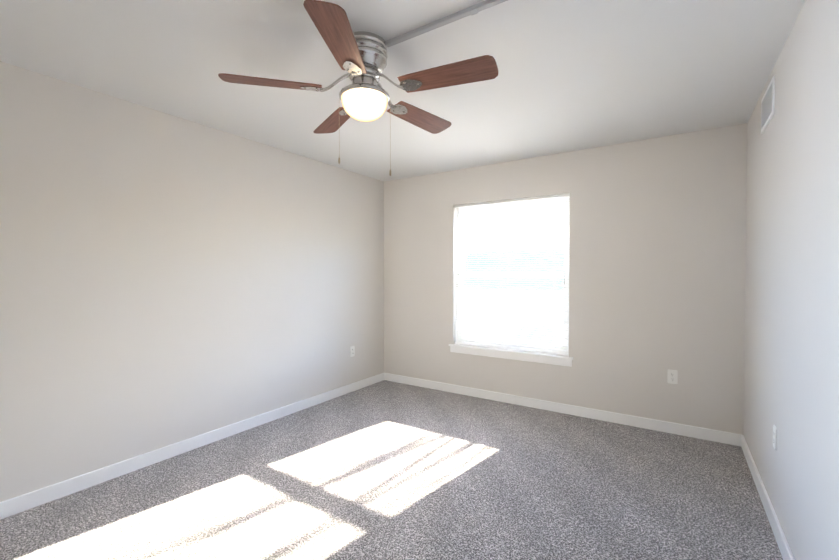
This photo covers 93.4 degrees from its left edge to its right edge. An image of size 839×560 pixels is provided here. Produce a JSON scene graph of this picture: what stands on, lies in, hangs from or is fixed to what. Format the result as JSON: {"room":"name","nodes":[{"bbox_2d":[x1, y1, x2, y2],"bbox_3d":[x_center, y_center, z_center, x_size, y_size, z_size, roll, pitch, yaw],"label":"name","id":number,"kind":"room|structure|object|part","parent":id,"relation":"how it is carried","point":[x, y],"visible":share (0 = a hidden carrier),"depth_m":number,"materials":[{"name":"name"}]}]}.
{"room":"empty bedroom","nodes":[
{"label":"empty bedroom","id":0,"kind":"room"},
{"bbox_2d":[0,61,383,501],"bbox_3d":[-1.787,0.043,2.941,0.160,2.440,5.018,1,1,33],"label":"wall","id":1,"kind":"structure","parent":0,"point":[166,279],"depth_m":2.73,"materials":[{"name":"beige paint"}]},
{"bbox_2d":[0,373,383,519],"bbox_3d":[-1.714,1.219,2.912,0.014,0.090,4.698,1,1,33],"label":"baseboard","id":2,"kind":"structure","parent":1,"relation":"attached to","point":[24,502],"depth_m":2.73,"materials":[{"name":"white wood"}]},
{"bbox_2d":[350,346,354,356],"bbox_3d":[-0.745,0.795,4.400,0.008,0.115,0.070,1,1,33],"label":"electrical outlet","id":3,"kind":"object","parent":1,"relation":"attached to","point":[352,351],"visible":1,"depth_m":4.39,"materials":[{"name":"white plastic"}]},
{"bbox_2d":[0,380,782,559],"bbox_3d":[-0.272,1.339,1.975,3.776,0.120,5.018,1,1,33],"label":"floor","id":4,"kind":"structure","parent":0,"point":[385,470],"depth_m":2.32,"materials":[{"name":"carpet"}]},
{"bbox_2d":[0,0,804,180],"bbox_3d":[-0.272,-1.221,1.934,3.776,0.120,5.018,1,1,33],"label":"ceiling","id":5,"kind":"structure","parent":0,"point":[574,75],"depth_m":2.14,"materials":[{"name":"white paint"}]},
{"bbox_2d":[218,0,497,175],"bbox_3d":[-0.238,-0.841,1.965,1.258,0.641,1.248,1,1,33],"label":"ceiling fan","id":6,"kind":"object","parent":5,"relation":"hanging from","point":[360,57],"visible":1,"depth_m":1.84,"materials":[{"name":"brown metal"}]},
{"bbox_3d":[-0.689,-0.923,1.851,0.450,0.036,0.144,0,1,-13],"label":"blade","id":7,"kind":"part","parent":6,"relation":"part of","materials":[{"name":"brown wood"}]},
{"bbox_3d":[-0.495,-0.931,2.318,0.144,0.036,0.450,-1,1,-31],"label":"blade","id":8,"kind":"part","parent":6,"relation":"part of","materials":[{"name":"brown wood"}]},
{"bbox_3d":[-0.305,-0.918,1.522,0.144,0.036,0.450,0,1,5],"label":"blade","id":9,"kind":"part","parent":6,"relation":"part of","materials":[{"name":"brown wood"}]},
{"bbox_3d":[-0.271,-0.843,1.952,0.228,0.100,0.228,1,1,33],"label":"lamp shade","id":10,"kind":"part","parent":6,"relation":"part of","materials":[{"name":"white glass"}]},
{"bbox_3d":[0.009,-0.930,2.278,0.144,0.036,0.450,1,1,41],"label":"blade","id":11,"kind":"part","parent":6,"relation":"part of","materials":[{"name":"brown wood"}]},
{"bbox_3d":[0.126,-0.922,1.786,0.450,0.036,0.144,0,1,23],"label":"blade","id":12,"kind":"part","parent":6,"relation":"part of","materials":[{"name":"brown wood"}]},
{"bbox_2d":[385,0,507,46],"bbox_3d":[0.523,-1.144,1.487,1.634,0.018,0.033,1,1,33],"label":"cable","id":13,"kind":"object","parent":5,"relation":"attached to","point":[468,11],"visible":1,"depth_m":1.75,"materials":[{"name":"grey"}]},
{"bbox_2d":[384,123,746,434],"bbox_3d":[1.054,0.026,3.990,3.456,2.440,0.160,1,1,33],"label":"wall","id":14,"kind":"structure","parent":0,"point":[657,259],"depth_m":3.44,"materials":[{"name":"beige paint"}]},
{"bbox_2d":[448,343,572,359],"bbox_3d":[0.891,0.721,4.031,1.299,0.020,0.106,1,1,33],"label":"window sill","id":15,"kind":"structure","parent":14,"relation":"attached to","point":[515,351],"depth_m":3.96,"materials":[{"name":"white wood"}]},
{"bbox_2d":[450,197,571,366],"bbox_3d":[0.919,-0.008,4.061,1.275,1.613,0.166,1,1,33],"label":"window","id":16,"kind":"structure","parent":14,"relation":"in","point":[457,293],"depth_m":4.01,"materials":[{"name":"white plastic"}]},
{"bbox_3d":[0.878,0.765,4.011,1.275,0.068,0.016,1,1,33],"label":"window sill apron","id":17,"kind":"part","parent":16,"relation":"part of","materials":[{"name":"white wood"}]},
{"bbox_3d":[0.902,0.698,4.047,1.201,0.014,0.022,1,1,33],"label":"window blind bottom rail","id":18,"kind":"part","parent":16,"relation":"part of","materials":[{"name":"white plastic"}]},
{"bbox_2d":[455,193,569,207],"bbox_3d":[0.902,-0.799,4.023,1.215,0.030,0.032,1,1,33],"label":"blind headrail","id":19,"kind":"object","parent":16,"relation":"attached to","point":[516,200],"visible":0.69,"depth_m":3.97,"materials":[{"name":"white plastic"}]},
{"bbox_2d":[458,208,458,263],"bbox_3d":[0.430,-0.421,4.315,0.010,0.765,0.013,1,1,33],"label":"blind wand","id":20,"kind":"object","parent":19,"relation":"hanging from","point":[458,235],"visible":1,"depth_m":4.31,"materials":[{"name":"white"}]},
{"bbox_2d":[507,203,508,240],"bbox_3d":[0.894,-0.049,4.024,0.002,1.479,0.002,1,1,33],"label":"blind cord","id":21,"kind":"object","parent":19,"relation":"hanging from","point":[507,240],"depth_m":4.02,"materials":[{"name":"white plastic"}]},
{"bbox_2d":[564,196,564,283],"bbox_3d":[1.362,-0.376,3.708,0.014,0.827,0.013,1,1,33],"label":"blind cord","id":22,"kind":"object","parent":19,"relation":"hanging from","point":[564,196],"depth_m":3.71,"materials":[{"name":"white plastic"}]},
{"bbox_3d":[0.931,0.286,4.085,1.085,0.666,0.004,1,1,33],"label":"sash glass","id":23,"kind":"part","parent":16,"relation":"part of","materials":[{"name":"clear glass"}]},
{"bbox_3d":[0.931,0.300,4.085,1.159,0.760,0.030,1,1,33],"label":"window sash","id":24,"kind":"part","parent":16,"relation":"part of","materials":[{"name":"white plastic"}]},
{"bbox_3d":[0.953,-0.406,4.107,1.159,0.760,0.030,1,1,33],"label":"window sash","id":25,"kind":"part","parent":16,"relation":"part of","materials":[{"name":"white plastic"}]},
{"bbox_3d":[0.953,-0.399,4.107,1.085,0.680,0.004,1,1,33],"label":"sash glass","id":26,"kind":"part","parent":16,"relation":"part of","materials":[{"name":"clear glass"}]},
{"bbox_2d":[384,373,740,445],"bbox_3d":[1.006,1.202,3.936,3.428,0.090,0.014,1,1,33],"label":"baseboard","id":27,"kind":"structure","parent":14,"relation":"attached to","point":[730,438],"depth_m":3.61,"materials":[{"name":"white wood"}]},
{"bbox_2d":[667,369,677,383],"bbox_3d":[2.074,0.794,3.237,0.070,0.115,0.008,1,1,33],"label":"electrical outlet","id":28,"kind":"object","parent":14,"relation":"attached to","point":[672,376],"visible":1,"depth_m":3.23,"materials":[{"name":"white plastic"}]},
{"bbox_2d":[743,0,838,559],"bbox_3d":[1.243,0.075,0.968,0.160,2.440,5.018,1,1,33],"label":"wall","id":29,"kind":"structure","parent":0,"point":[791,371],"depth_m":1.68,"materials":[{"name":"beige paint"}]},
{"bbox_2d":[741,434,794,559],"bbox_3d":[1.170,1.249,1.034,0.014,0.090,4.698,1,1,33],"label":"baseboard","id":30,"kind":"structure","parent":29,"relation":"attached to","point":[782,543],"depth_m":2.12,"materials":[{"name":"white wood"}]},
{"bbox_2d":[761,76,774,133],"bbox_3d":[2.010,-1.001,2.284,0.011,0.205,0.360,1,1,33],"label":"air vent","id":31,"kind":"object","parent":29,"relation":"in","point":[767,105],"visible":1,"depth_m":2.25,"materials":[{"name":"white metal"}]},
{"bbox_2d":[773,425,776,450],"bbox_3d":[1.833,0.813,2.041,0.008,0.115,0.070,1,1,33],"label":"electrical outlet","id":32,"kind":"object","parent":29,"relation":"attached to","point":[774,437],"visible":1,"depth_m":2.03,"materials":[{"name":"white plastic"}]},
{"bbox_3d":[25.161,3.573,39.655,85.000,0.200,85.782,1,1,33],"label":"lawn","id":33,"kind":"structure","parent":0,"visible":0},
{"bbox_3d":[9.242,2.107,24.806,12.500,3.190,8.000,1,1,33],"label":"house","id":34,"kind":"object","parent":33,"relation":"on","visible":0},
{"bbox_2d":[463,249,563,290],"bbox_3d":[9.242,-0.743,24.760,13.300,2.490,8.800,1,1,33],"label":"roof","id":35,"kind":"structure","parent":34,"relation":"on","point":[504,258],"depth_m":24.25,"materials":[{"name":"grey"}]}
]}

